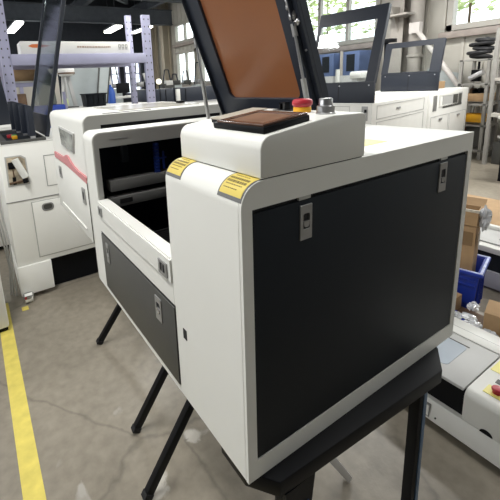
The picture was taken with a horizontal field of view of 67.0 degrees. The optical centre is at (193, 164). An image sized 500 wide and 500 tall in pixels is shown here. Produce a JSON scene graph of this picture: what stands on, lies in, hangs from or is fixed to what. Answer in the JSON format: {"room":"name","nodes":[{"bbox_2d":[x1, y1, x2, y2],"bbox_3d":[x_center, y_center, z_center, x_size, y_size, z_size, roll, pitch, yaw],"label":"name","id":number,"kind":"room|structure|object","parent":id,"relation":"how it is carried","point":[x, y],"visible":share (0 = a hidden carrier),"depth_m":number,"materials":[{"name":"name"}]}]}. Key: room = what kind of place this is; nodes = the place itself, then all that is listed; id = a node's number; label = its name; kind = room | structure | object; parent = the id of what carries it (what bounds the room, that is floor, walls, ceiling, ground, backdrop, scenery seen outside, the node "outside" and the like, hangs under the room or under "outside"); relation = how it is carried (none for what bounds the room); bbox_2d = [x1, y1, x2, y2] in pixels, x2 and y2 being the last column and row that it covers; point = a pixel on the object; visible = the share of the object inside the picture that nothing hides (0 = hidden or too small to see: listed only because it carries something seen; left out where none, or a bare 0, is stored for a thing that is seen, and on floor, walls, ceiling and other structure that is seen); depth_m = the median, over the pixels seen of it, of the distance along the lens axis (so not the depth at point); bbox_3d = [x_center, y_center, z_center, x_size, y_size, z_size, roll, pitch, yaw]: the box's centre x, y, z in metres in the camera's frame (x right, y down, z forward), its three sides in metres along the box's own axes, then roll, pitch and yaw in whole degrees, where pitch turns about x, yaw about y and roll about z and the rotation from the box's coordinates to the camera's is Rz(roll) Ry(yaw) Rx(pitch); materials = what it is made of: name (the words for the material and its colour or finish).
{"room":"factory workshop","nodes":[
{"label":"factory workshop","id":0,"kind":"room"},
{"bbox_2d":[3,0,143,103],"bbox_3d":[-7.027,-4.091,14.433,11.200,5.350,0.100,-10,14,-29],"label":"wall","id":1,"kind":"structure","parent":0,"point":[29,31],"depth_m":15.49,"materials":[{"name":"black paint"}]},
{"bbox_2d":[70,0,93,5],"bbox_3d":[-1.881,-5.043,9.620,0.160,0.360,13.000,-10,14,-29],"label":"trim","id":2,"kind":"structure","parent":1,"relation":"attached to","point":[75,2],"depth_m":12.82,"materials":[{"name":"black metal"}]},
{"bbox_2d":[111,67,120,88],"bbox_3d":[-3.624,-3.890,16.501,0.800,1.600,0.110,-10,14,-29],"label":"window","id":3,"kind":"structure","parent":1,"relation":"in","point":[118,68],"depth_m":16.57,"materials":[{"name":"purple paint"}]},
{"bbox_2d":[124,63,141,94],"bbox_3d":[-2.767,-4.046,16.991,0.800,1.600,0.110,-10,14,-29],"label":"window","id":4,"kind":"structure","parent":1,"relation":"in","point":[139,68],"depth_m":17.04,"materials":[{"name":"purple paint"}]},
{"bbox_2d":[130,1,164,8],"bbox_3d":[0.177,-5.417,10.797,0.160,0.360,13.000,-10,14,-29],"label":"trim","id":5,"kind":"structure","parent":1,"relation":"attached to","point":[149,4],"depth_m":13.85,"materials":[{"name":"black metal"}]},
{"bbox_2d":[0,151,499,499],"bbox_3d":[-1.711,0.122,6.478,11.200,0.050,20.300,-10,14,-29],"label":"floor","id":6,"kind":"structure","parent":0,"point":[85,397],"depth_m":1.51,"materials":[{"name":"concrete"}]},
{"bbox_2d":[0,276,8,332],"bbox_3d":[-1.475,0.636,2.158,0.608,0.770,0.400,-10,14,-29],"label":"cutter","id":7,"kind":"object","parent":6,"relation":"on","point":[4,323],"visible":1,"depth_m":2.19,"materials":[{"name":"white paint"}]},
{"bbox_2d":[0,78,11,247],"bbox_3d":[-2.330,-0.119,3.247,1.445,1.870,0.750,-10,14,-29],"label":"cutter","id":8,"kind":"object","parent":6,"relation":"on","point":[5,124],"visible":0.17,"depth_m":3.35,"materials":[{"name":"white paint"}]},
{"bbox_2d":[17,94,27,104],"bbox_3d":[-3.050,-0.596,6.776,0.180,1.370,0.200,-10,14,-29],"label":"case","id":9,"kind":"object","parent":6,"relation":"on","point":[22,98],"visible":0.24,"depth_m":6.57,"materials":[{"name":"brown cardboard"}]},
{"bbox_2d":[0,303,45,499],"bbox_3d":[0.057,1.353,0.290,0.070,0.002,5.250,-10,14,-29],"label":"floor marking","id":10,"kind":"object","parent":6,"relation":"on","point":[32,485],"depth_m":1.59,"materials":[{"name":"yellow paint"}]},
{"bbox_2d":[16,69,60,105],"bbox_3d":[-3.545,-0.892,7.017,2.100,1.900,0.095,-10,14,-29],"label":"wall","id":11,"kind":"structure","parent":6,"relation":"on","point":[20,90],"depth_m":7.22,"materials":[{"name":"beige paint"}]},
{"bbox_2d":[0,0,97,302],"bbox_3d":[-0.834,-0.425,2.997,1.439,2.410,1.012,-10,14,-29],"label":"cutter","id":12,"kind":"object","parent":6,"relation":"on","point":[49,249],"visible":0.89,"depth_m":2.52,"materials":[{"name":"white paint"}]},
{"bbox_2d":[0,203,17,295],"bbox_3d":[-1.268,0.416,2.480,0.090,1.024,0.043,1,13,17],"label":"hose","id":13,"kind":"object","parent":12,"relation":"attached to","point":[11,268],"visible":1,"depth_m":2.51,"materials":[{"name":"grey metal"}]},
{"bbox_2d":[0,130,45,144],"bbox_3d":[-1.323,-0.220,2.790,0.275,0.022,0.860,-10,14,-29],"label":"tray","id":14,"kind":"object","parent":12,"relation":"on","point":[6,136],"depth_m":2.63,"materials":[{"name":"black plastic"}]},
{"bbox_2d":[34,104,65,127],"bbox_3d":[-1.710,-0.090,4.450,0.480,1.230,0.140,-10,14,-29],"label":"bin","id":15,"kind":"object","parent":6,"relation":"on","point":[43,109],"visible":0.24,"depth_m":4.28,"materials":[{"name":"plastic"}]},
{"bbox_2d":[36,66,56,104],"bbox_3d":[-1.710,-0.917,4.309,0.199,0.441,0.080,-10,14,-29],"label":"sack","id":16,"kind":"object","parent":15,"relation":"on","point":[44,78],"visible":0.77,"depth_m":4.27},
{"bbox_2d":[62,92,67,108],"bbox_3d":[-1.574,-0.265,4.891,0.100,1.372,0.098,-1,13,11],"label":"roll","id":17,"kind":"object","parent":6,"relation":"on","point":[63,93],"visible":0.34,"depth_m":4.73,"materials":[{"name":"purple paint"}]},
{"bbox_2d":[0,0,155,103],"bbox_3d":[-1.385,-0.855,4.654,1.765,2.600,0.810,-10,14,-29],"label":"storage rack","id":18,"kind":"object","parent":6,"relation":"on","point":[9,62],"visible":0.57,"depth_m":4.35,"materials":[{"name":"purple metal"}]},
{"bbox_2d":[13,69,34,80],"bbox_3d":[-1.996,-1.059,4.429,0.330,0.128,0.300,-10,14,-29],"label":"carton","id":19,"kind":"object","parent":18,"relation":"on","point":[19,75],"visible":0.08,"depth_m":4.29,"materials":[{"name":"cardboard"}]},
{"bbox_2d":[17,41,130,53],"bbox_3d":[-1.352,-1.343,4.309,1.225,0.133,0.273,-10,14,-29],"label":"box","id":20,"kind":"object","parent":18,"relation":"on","point":[24,47],"visible":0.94,"depth_m":4.17,"materials":[{"name":"white cardboard"}]},
{"bbox_2d":[77,46,110,47],"bbox_3d":[-1.137,-1.356,4.277,0.387,0.016,0.004,-10,14,-29],"label":"print","id":21,"kind":"object","parent":20,"relation":"attached to","point":[77,46],"depth_m":4.27},
{"bbox_2d":[64,68,97,105],"bbox_3d":[-1.903,-0.896,6.611,0.600,1.900,0.080,-10,14,-29],"label":"board","id":22,"kind":"object","parent":6,"relation":"on","point":[84,80],"visible":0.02,"depth_m":6.48,"materials":[{"name":"grey metal"}]},
{"bbox_2d":[97,67,110,103],"bbox_3d":[-1.492,-0.825,6.394,0.350,1.810,0.030,-10,14,-29],"label":"framed panel","id":23,"kind":"object","parent":6,"relation":"on","point":[103,72],"visible":0.34,"depth_m":6.27,"materials":[{"name":"white"}]},
{"bbox_2d":[68,102,146,108],"bbox_3d":[-1.338,-0.348,5.758,1.320,1.135,0.750,-10,14,-29],"label":"work table","id":24,"kind":"object","parent":6,"relation":"on","point":[125,102],"visible":0.02,"depth_m":5.67,"materials":[{"name":"white paint"}]},
{"bbox_2d":[58,68,78,107],"bbox_3d":[-1.820,-1.125,5.412,0.238,0.589,0.238,-10,14,-29],"label":"stand","id":25,"kind":"object","parent":24,"relation":"on","point":[67,72],"visible":0.7,"depth_m":5.38,"materials":[{"name":"white paint"}]},
{"bbox_2d":[80,93,106,106],"bbox_3d":[-1.460,-0.958,5.471,0.320,0.185,0.300,-10,14,-29],"label":"crate","id":26,"kind":"object","parent":24,"relation":"on","point":[90,99],"visible":1,"depth_m":5.36,"materials":[{"name":"black plastic"}]},
{"bbox_2d":[96,303,121,344],"bbox_3d":[-0.244,0.597,1.982,0.560,0.791,0.614,-10,14,-29],"label":"stand","id":27,"kind":"object","parent":6,"relation":"on","point":[100,340],"visible":0.17,"depth_m":2.04,"materials":[{"name":"black metal"}]},
{"bbox_2d":[50,100,221,243],"bbox_3d":[-0.287,-0.037,1.827,0.649,0.514,0.644,-10,14,-29],"label":"laser engraver","id":28,"kind":"object","parent":27,"relation":"on","point":[68,126],"visible":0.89,"depth_m":1.57,"materials":[{"name":"white metal"}]},
{"bbox_2d":[108,81,115,103],"bbox_3d":[-1.410,-0.721,6.622,0.150,1.500,0.150,-10,14,-29],"label":"gas cylinder","id":29,"kind":"object","parent":6,"relation":"on","point":[111,97],"visible":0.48,"depth_m":6.46,"materials":[{"name":"blue paint"}]},
{"bbox_2d":[110,67,123,102],"bbox_3d":[-2.002,-1.620,9.687,0.300,2.007,0.310,-10,14,-29],"label":"stand","id":30,"kind":"object","parent":6,"relation":"on","point":[114,84],"visible":0.16,"depth_m":9.54,"materials":[{"name":"metal"}]},
{"bbox_2d":[116,83,130,102],"bbox_3d":[-1.390,-0.947,7.717,0.600,1.470,0.500,-10,14,-29],"label":"workstation","id":31,"kind":"object","parent":6,"relation":"on","point":[123,88],"visible":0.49,"depth_m":7.57,"materials":[{"name":"white paint"}]},
{"bbox_2d":[116,83,129,95],"bbox_3d":[-1.431,-1.539,7.600,0.280,0.260,0.030,-10,14,-29],"label":"monitor","id":32,"kind":"object","parent":31,"relation":"on","point":[123,88],"depth_m":7.58,"materials":[{"name":"black plastic"}]},
{"bbox_2d":[135,63,143,89],"bbox_3d":[-1.303,-1.570,9.338,0.300,1.982,0.310,-10,14,-29],"label":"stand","id":33,"kind":"object","parent":6,"relation":"on","point":[139,84],"visible":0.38,"depth_m":9.12,"materials":[{"name":"grey metal"}]},
{"bbox_2d":[150,8,159,88],"bbox_3d":[-1.686,-4.509,15.903,0.330,4.950,0.250,-10,14,-29],"label":"column","id":34,"kind":"structure","parent":6,"relation":"on","point":[153,29],"depth_m":15.85,"materials":[{"name":"beige paint"}]},
{"bbox_2d":[137,88,173,101],"bbox_3d":[-0.628,-0.613,6.338,0.350,1.325,0.815,-10,14,-29],"label":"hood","id":35,"kind":"object","parent":6,"relation":"on","point":[162,95],"visible":0.18,"depth_m":5.93,"materials":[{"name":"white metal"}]},
{"bbox_2d":[156,79,161,88],"bbox_3d":[-0.596,-0.857,7.031,0.098,1.500,0.100,-10,14,-29],"label":"globe lamp","id":36,"kind":"object","parent":6,"relation":"on","point":[158,81],"visible":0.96,"depth_m":6.85,"materials":[{"name":"white glass"}]},
{"bbox_2d":[158,2,172,80],"bbox_3d":[-1.072,-4.322,14.889,0.330,4.950,0.250,-10,14,-29],"label":"column","id":37,"kind":"structure","parent":6,"relation":"on","point":[165,44],"depth_m":14.78,"materials":[{"name":"beige paint"}]},
{"bbox_2d":[160,69,174,88],"bbox_3d":[-0.657,-1.633,9.935,0.300,1.780,0.310,-10,14,-29],"label":"stand","id":38,"kind":"object","parent":6,"relation":"on","point":[166,84],"visible":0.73,"depth_m":9.73,"materials":[{"name":"metal"}]},
{"bbox_2d":[171,74,181,87],"bbox_3d":[-0.478,-1.708,10.478,0.300,1.672,0.310,-10,14,-29],"label":"stand","id":39,"kind":"object","parent":6,"relation":"on","point":[177,82],"visible":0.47,"depth_m":10.25,"materials":[{"name":"metal"}]},
{"bbox_2d":[175,89,180,100],"bbox_3d":[-0.212,-0.577,6.102,0.060,1.310,0.050,-10,14,-29],"label":"post","id":40,"kind":"object","parent":6,"relation":"on","point":[178,98],"visible":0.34,"depth_m":5.96,"materials":[{"name":"white metal"}]},
{"bbox_2d":[181,70,192,86],"bbox_3d":[-0.181,-1.822,10.737,0.300,1.752,0.310,-10,14,-29],"label":"stand","id":41,"kind":"object","parent":6,"relation":"on","point":[188,81],"visible":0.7,"depth_m":10.53,"materials":[{"name":"grey metal"}]},
{"bbox_2d":[162,85,217,102],"bbox_3d":[0.148,-0.754,6.781,1.240,1.325,0.815,-10,14,-29],"label":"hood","id":42,"kind":"object","parent":6,"relation":"on","point":[189,94],"visible":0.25,"depth_m":6.19,"materials":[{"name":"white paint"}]},
{"bbox_2d":[191,62,203,86],"bbox_3d":[0.174,-1.992,10.909,0.300,1.972,0.310,-10,14,-29],"label":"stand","id":43,"kind":"object","parent":6,"relation":"on","point":[198,81],"visible":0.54,"depth_m":10.70,"materials":[{"name":"metal"}]},
{"bbox_2d":[131,347,441,499],"bbox_3d":[0.179,0.767,1.192,0.648,0.750,0.920,-10,14,-29],"label":"stand","id":44,"kind":"object","parent":6,"relation":"on","point":[292,478],"visible":0.41,"depth_m":0.76,"materials":[{"name":"black metal"}]},
{"bbox_2d":[82,0,473,483],"bbox_3d":[0.124,-0.093,0.985,0.642,1.018,0.813,-10,14,-29],"label":"laser engraver","id":45,"kind":"object","parent":44,"relation":"on","point":[283,255],"visible":1,"depth_m":0.68,"materials":[{"name":"white metal"}]},
{"bbox_2d":[171,158,188,169],"bbox_3d":[-0.022,-0.001,0.670,0.024,0.014,0.042,-10,14,-29],"label":"print","id":46,"kind":"object","parent":45,"relation":"on","point":[180,163],"depth_m":0.67,"materials":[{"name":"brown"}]},
{"bbox_2d":[226,174,250,189],"bbox_3d":[0.064,0.025,0.528,0.024,0.014,0.042,-10,14,-29],"label":"print","id":47,"kind":"object","parent":45,"relation":"on","point":[233,181],"depth_m":0.53,"materials":[{"name":"brown"}]},
{"bbox_2d":[319,53,339,82],"bbox_3d":[2.874,-1.529,8.386,0.550,1.850,1.050,-10,14,-29],"label":"machine","id":48,"kind":"object","parent":6,"relation":"on","point":[330,63],"visible":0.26,"depth_m":7.76,"materials":[{"name":"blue metal"}]},
{"bbox_2d":[335,69,339,82],"bbox_3d":[2.513,-0.908,6.513,0.068,1.480,0.070,-10,14,-29],"label":"pole","id":49,"kind":"object","parent":6,"relation":"on","point":[337,74],"visible":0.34,"depth_m":6.35,"materials":[{"name":"white metal"}]},
{"bbox_2d":[340,50,370,81],"bbox_3d":[3.342,-1.386,7.613,0.550,1.850,0.420,-10,14,-29],"label":"machine","id":50,"kind":"object","parent":6,"relation":"on","point":[358,60],"visible":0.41,"depth_m":7.30,"materials":[{"name":"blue metal"}]},
{"bbox_2d":[350,71,366,81],"bbox_3d":[2.941,-0.941,6.671,0.400,1.430,0.400,-10,14,-29],"label":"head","id":51,"kind":"object","parent":6,"relation":"on","point":[357,76],"visible":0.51,"depth_m":6.42},
{"bbox_2d":[316,2,427,127],"bbox_3d":[1.999,-0.672,4.293,1.432,2.026,0.810,-13,16,-38],"label":"cutter","id":52,"kind":"object","parent":6,"relation":"on","point":[409,110],"visible":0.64,"depth_m":3.73,"materials":[{"name":"white paint"}]},
{"bbox_2d":[361,106,367,120],"bbox_3d":[1.666,-0.496,3.613,0.005,0.140,0.060,-13,16,-38],"label":"switch plate","id":53,"kind":"object","parent":52,"relation":"attached to","point":[364,109],"depth_m":3.60,"materials":[{"name":"plastic"}]},
{"bbox_2d":[384,38,396,54],"bbox_3d":[3.443,-1.246,6.717,0.200,1.950,0.260,-10,14,-29],"label":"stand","id":54,"kind":"object","parent":6,"relation":"on","point":[390,40],"visible":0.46,"depth_m":6.43,"materials":[{"name":"black metal"}]},
{"bbox_2d":[388,0,415,72],"bbox_3d":[3.777,-2.801,6.709,0.550,4.950,0.490,-10,14,-29],"label":"column","id":55,"kind":"structure","parent":6,"relation":"on","point":[400,15],"depth_m":6.90,"materials":[{"name":"paint"}]},
{"bbox_2d":[406,0,425,71],"bbox_3d":[3.977,-2.784,6.579,0.270,4.950,0.270,-10,14,-29],"label":"column","id":56,"kind":"structure","parent":6,"relation":"on","point":[414,55],"depth_m":6.63,"materials":[{"name":"paint"}]},
{"bbox_2d":[408,21,462,86],"bbox_3d":[4.135,-1.827,6.300,0.100,1.234,0.972,-10,14,-29],"label":"pipe","id":57,"kind":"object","parent":56,"relation":"attached to","point":[415,27],"depth_m":6.38,"materials":[{"name":"metal"}]},
{"bbox_2d":[375,38,468,130],"bbox_3d":[3.272,-0.895,5.556,1.420,1.780,1.014,-13,15,-37],"label":"cutter","id":58,"kind":"object","parent":6,"relation":"on","point":[446,107],"visible":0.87,"depth_m":5.08,"materials":[{"name":"white paint"}]},
{"bbox_2d":[439,81,444,87],"bbox_3d":[3.557,-1.210,5.663,0.350,0.102,0.350,-10,14,-29],"label":"carton","id":59,"kind":"object","parent":58,"relation":"on","point":[441,83],"visible":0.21,"depth_m":5.56,"materials":[{"name":"cardboard"}]},
{"bbox_2d":[443,93,461,107],"bbox_3d":[3.639,-0.905,5.206,0.700,0.160,0.004,-13,15,-37],"label":"vent","id":60,"kind":"object","parent":58,"relation":"hanging from","point":[450,100],"depth_m":5.19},
{"bbox_2d":[427,69,458,87],"bbox_3d":[4.344,-0.992,6.588,0.240,1.410,0.560,-10,14,-29],"label":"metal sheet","id":61,"kind":"object","parent":6,"relation":"on","point":[443,76],"visible":0.14,"depth_m":6.45,"materials":[{"name":"grey metal"}]},
{"bbox_2d":[425,317,499,468],"bbox_3d":[1.275,0.926,1.309,0.438,0.264,1.060,-10,14,-29],"label":"desktop engraver","id":62,"kind":"object","parent":6,"relation":"on","point":[465,404],"visible":0.58,"depth_m":1.42,"materials":[{"name":"white paint"}]},
{"bbox_2d":[457,306,483,324],"bbox_3d":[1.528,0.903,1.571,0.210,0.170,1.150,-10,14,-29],"label":"pallet","id":63,"kind":"object","parent":6,"relation":"on","point":[480,318],"visible":0.02,"depth_m":1.88,"materials":[{"name":"brown wood"}]},
{"bbox_2d":[455,292,461,309],"bbox_3d":[1.306,0.703,1.952,0.115,0.079,0.135,-10,14,-29],"label":"carton","id":64,"kind":"object","parent":63,"relation":"on","point":[459,296],"visible":0.22,"depth_m":1.91,"materials":[{"name":"cardboard"}]},
{"bbox_2d":[454,311,463,319],"bbox_3d":[1.296,0.741,1.824,0.052,0.043,0.064,-10,14,-29],"label":"scrap","id":65,"kind":"object","parent":63,"relation":"on","point":[458,315],"visible":0.58,"depth_m":1.81,"materials":[{"name":"silver metal"}]},
{"bbox_2d":[460,312,477,321],"bbox_3d":[1.331,0.744,1.803,0.061,0.044,0.084,-10,14,-29],"label":"scrap","id":66,"kind":"object","parent":63,"relation":"on","point":[467,316],"visible":0.85,"depth_m":1.79,"materials":[{"name":"silver metal"}]},
{"bbox_2d":[467,301,479,311],"bbox_3d":[1.393,0.705,1.848,0.072,0.048,0.053,-10,14,-29],"label":"scrap","id":67,"kind":"object","parent":63,"relation":"on","point":[473,306],"visible":1,"depth_m":1.83,"materials":[{"name":"silver metal"}]},
{"bbox_2d":[468,320,482,328],"bbox_3d":[1.339,0.758,1.755,0.054,0.034,0.068,-10,14,-29],"label":"scrap","id":68,"kind":"object","parent":63,"relation":"on","point":[475,323],"visible":0.67,"depth_m":1.75,"materials":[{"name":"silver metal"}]},
{"bbox_2d":[482,328,498,336],"bbox_3d":[1.357,0.772,1.697,0.045,0.037,0.067,-10,14,-29],"label":"scrap","id":69,"kind":"object","parent":63,"relation":"on","point":[487,330],"visible":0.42,"depth_m":1.69,"materials":[{"name":"plastic"}]},
{"bbox_2d":[482,299,499,336],"bbox_3d":[1.483,0.736,1.678,0.260,0.115,0.140,9,17,44],"label":"carton","id":70,"kind":"object","parent":63,"relation":"on","point":[491,321],"visible":0.8,"depth_m":1.70,"materials":[{"name":"cardboard"}]},
{"bbox_2d":[457,254,490,307],"bbox_3d":[1.382,0.677,2.172,0.260,0.359,0.505,-15,17,-43],"label":"storage bin","id":71,"kind":"object","parent":6,"relation":"on","point":[470,283],"visible":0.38,"depth_m":1.95,"materials":[{"name":"blue plastic"}]},
{"bbox_2d":[460,197,487,271],"bbox_3d":[1.433,0.514,2.103,0.197,0.668,0.287,-15,17,-43],"label":"carton","id":72,"kind":"object","parent":71,"relation":"in","point":[471,233],"visible":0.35,"depth_m":1.94,"materials":[{"name":"cardboard"}]},
{"bbox_2d":[479,205,491,231],"bbox_3d":[1.511,0.277,1.922,0.082,0.149,0.047,-10,14,-29],"label":"plastic film","id":73,"kind":"object","parent":72,"relation":"on","point":[485,219],"visible":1,"depth_m":1.91,"materials":[{"name":"plastic"}]},
{"bbox_2d":[458,50,499,159],"bbox_3d":[4.437,-0.921,5.793,0.442,1.663,0.420,-10,14,-29],"label":"storage shelf","id":74,"kind":"object","parent":6,"relation":"on","point":[484,104],"depth_m":5.66,"materials":[{"name":"metal"}]},
{"bbox_2d":[466,126,485,146],"bbox_3d":[4.460,-0.466,5.850,0.290,0.333,0.190,-10,14,-29],"label":"crate","id":75,"kind":"object","parent":74,"relation":"on","point":[476,130],"visible":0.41,"depth_m":5.75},
{"bbox_2d":[465,113,486,122],"bbox_3d":[4.404,-0.738,5.819,0.250,0.123,0.300,-10,14,-29],"label":"bin","id":76,"kind":"object","parent":74,"relation":"on","point":[470,117],"visible":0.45,"depth_m":5.74,"materials":[{"name":"plastic"}]},
{"bbox_2d":[468,61,484,81],"bbox_3d":[4.307,-1.412,5.624,0.158,0.294,0.214,-10,14,-29],"label":"power tool","id":77,"kind":"object","parent":74,"relation":"on","point":[476,75],"visible":1,"depth_m":5.63,"materials":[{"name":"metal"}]},
{"bbox_2d":[467,92,495,101],"bbox_3d":[4.426,-1.052,5.763,0.330,0.118,0.320,-10,14,-29],"label":"cardboard box","id":78,"kind":"object","parent":74,"relation":"on","point":[476,97],"visible":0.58,"depth_m":5.66,"materials":[{"name":"cardboard"}]},
{"bbox_2d":[469,37,495,50],"bbox_3d":[4.357,-1.816,5.595,0.318,0.201,0.338,-10,14,-29],"label":"cable coil","id":79,"kind":"object","parent":74,"relation":"on","point":[487,47],"depth_m":5.50,"materials":[{"name":"black rubber"}]},
{"bbox_2d":[477,224,499,290],"bbox_3d":[2.450,0.618,2.295,0.960,0.315,1.620,-10,14,-29],"label":"desktop engraver","id":80,"kind":"object","parent":6,"relation":"on","point":[489,244],"visible":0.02,"depth_m":2.35,"materials":[{"name":"white metal"}]},
{"bbox_2d":[467,194,499,225],"bbox_3d":[2.510,0.430,2.492,0.625,0.025,1.850,-10,14,-29],"label":"cardboard sheet","id":81,"kind":"object","parent":80,"relation":"on","point":[493,205],"visible":0.02,"depth_m":2.91,"materials":[{"name":"brown cardboard"}]},
{"bbox_2d":[482,28,499,164],"bbox_3d":[4.573,-0.913,5.050,0.544,1.890,0.722,-10,14,-29],"label":"rack","id":82,"kind":"object","parent":6,"relation":"on","point":[494,78],"visible":0.86,"depth_m":5.19,"materials":[{"name":"metal"}]},
{"bbox_2d":[497,100,499,112],"bbox_3d":[4.457,-0.827,5.219,0.280,0.178,0.200,-10,14,-29],"label":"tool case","id":83,"kind":"object","parent":82,"relation":"on","point":[498,108],"visible":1,"depth_m":5.22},
{"bbox_2d":[491,141,499,164],"bbox_3d":[4.515,-0.179,5.386,0.300,0.320,0.200,-10,14,-29],"label":"box","id":84,"kind":"object","parent":6,"relation":"on","point":[495,159],"visible":1,"depth_m":5.35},
{"bbox_2d":[497,116,499,180],"bbox_3d":[4.228,-0.141,4.166,0.600,0.800,1.200,-10,14,-29],"label":"steel table","id":85,"kind":"object","parent":6,"relation":"on","point":[498,179],"visible":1,"depth_m":4.57,"materials":[{"name":"black metal"}]},
{"bbox_2d":[155,0,499,151],"bbox_3d":[2.967,-3.388,8.660,0.102,5.350,20.300,-10,14,-29],"label":"wall","id":86,"kind":"structure","parent":0,"point":[435,16],"depth_m":6.56,"materials":[{"name":"white paint"}]},
{"bbox_2d":[3,1,172,25],"bbox_3d":[-5.636,-4.850,11.761,11.200,0.540,0.260,-10,14,-29],"label":"trim","id":87,"kind":"structure","parent":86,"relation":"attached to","point":[28,11],"depth_m":12.80,"materials":[{"name":"black metal"}]},
{"bbox_2d":[116,0,127,4],"bbox_3d":[-2.263,-5.102,11.390,0.120,0.758,4.094,-4,12,-2],"label":"trim","id":88,"kind":"structure","parent":86,"relation":"attached to","point":[125,2],"depth_m":12.19,"materials":[{"name":"black metal"}]},
{"bbox_2d":[138,0,181,2],"bbox_3d":[-3.692,-4.255,8.551,11.200,0.540,0.260,-10,14,-29],"label":"trim","id":89,"kind":"structure","parent":86,"relation":"attached to","point":[168,1],"depth_m":10.27,"materials":[{"name":"black metal"}]},
{"bbox_2d":[172,19,193,47],"bbox_3d":[-0.332,-4.887,13.842,0.230,0.880,1.660,-10,14,-29],"label":"window","id":90,"kind":"structure","parent":86,"relation":"in","point":[185,42],"depth_m":13.88,"materials":[{"name":"paint"}]},
{"bbox_2d":[175,48,197,86],"bbox_3d":[-0.260,-3.619,14.120,0.230,1.380,1.660,-10,14,-29],"label":"window","id":91,"kind":"structure","parent":86,"relation":"in","point":[177,54],"depth_m":14.12,"materials":[{"name":"paint"}]},
{"bbox_2d":[200,54,210,85],"bbox_3d":[0.661,-3.338,12.599,0.230,1.380,1.660,-10,14,-29],"label":"window","id":92,"kind":"structure","parent":86,"relation":"in","point":[201,60],"depth_m":13.15,"materials":[{"name":"paint"}]},
{"bbox_2d":[306,0,381,53],"bbox_3d":[3.104,-3.607,8.241,0.230,2.160,2.440,-10,14,-29],"label":"window","id":93,"kind":"structure","parent":86,"relation":"in","point":[348,41],"depth_m":8.07,"materials":[{"name":"paint"}]},
{"bbox_2d":[438,0,499,38],"bbox_3d":[4.869,-3.067,5.327,0.230,2.160,2.280,-10,14,-29],"label":"window","id":94,"kind":"structure","parent":86,"relation":"in","point":[451,25],"depth_m":6.16,"materials":[{"name":"paint"}]},
{"bbox_3d":[-2.009,-5.169,5.317,11.200,0.100,20.300,-10,14,-29],"label":"ceiling","id":95,"kind":"structure","parent":0,"visible":0},
{"bbox_2d":[7,0,24,32],"bbox_3d":[-5.519,-5.168,11.182,0.260,2.025,2.001,-11,14,-31],"label":"ceiling lamp","id":96,"kind":"object","parent":95,"relation":"hanging from","point":[15,24],"visible":0.93,"depth_m":10.96,"materials":[{"name":"white plastic"}]},
{"bbox_2d":[7,21,23,32],"bbox_3d":[-5.464,-4.205,11.393,0.200,0.050,2.001,-11,14,-31],"label":"diffuser","id":97,"kind":"object","parent":96,"relation":"attached to","point":[14,26],"depth_m":11.21,"materials":[{"name":"white plastic"}]},
{"bbox_2d":[103,0,122,32],"bbox_3d":[-2.823,-5.633,12.610,0.312,2.025,1.402,-9,14,-26],"label":"ceiling lamp","id":98,"kind":"object","parent":95,"relation":"hanging from","point":[115,26],"visible":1,"depth_m":12.53,"materials":[{"name":"white plastic"}]},
{"bbox_2d":[104,25,121,32],"bbox_3d":[-2.769,-4.670,12.821,0.240,0.050,1.402,-9,14,-26],"label":"diffuser","id":99,"kind":"object","parent":98,"relation":"attached to","point":[111,28],"depth_m":12.68,"materials":[{"name":"white plastic"}]},
{"bbox_2d":[132,2,152,33],"bbox_3d":[-1.889,-5.790,13.087,0.156,2.025,1.500,-11,14,-31],"label":"ceiling lamp","id":100,"kind":"object","parent":95,"relation":"hanging from","point":[136,30],"visible":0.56,"depth_m":13.47,"materials":[{"name":"white plastic"}]},
{"label":"outside","id":101,"kind":"structure","parent":0,"visible":0},
{"bbox_3d":[15.258,-3.873,20.807,32.800,0.050,40.000,-10,14,-29],"label":"ground","id":102,"kind":"structure","parent":101,"visible":0},
{"bbox_2d":[307,0,359,42],"bbox_3d":[4.669,-4.757,12.937,1.424,6.004,2.282,-10,14,-29],"label":"tree","id":103,"kind":"object","parent":102,"relation":"on","point":[313,3],"visible":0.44,"depth_m":12.70,"materials":[{"name":"green plant"}]},
{"bbox_2d":[361,0,375,32],"bbox_3d":[5.998,-4.628,11.109,1.431,6.388,2.219,-10,14,-29],"label":"tree","id":104,"kind":"object","parent":102,"relation":"on","point":[370,29],"visible":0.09,"depth_m":11.56,"materials":[{"name":"green plant"}]},
{"bbox_2d":[457,0,499,22],"bbox_3d":[6.729,-4.001,8.973,1.444,5.999,2.219,-10,14,-29],"label":"tree","id":105,"kind":"object","parent":102,"relation":"on","point":[461,5],"visible":0.44,"depth_m":8.82,"materials":[{"name":"green plant"}]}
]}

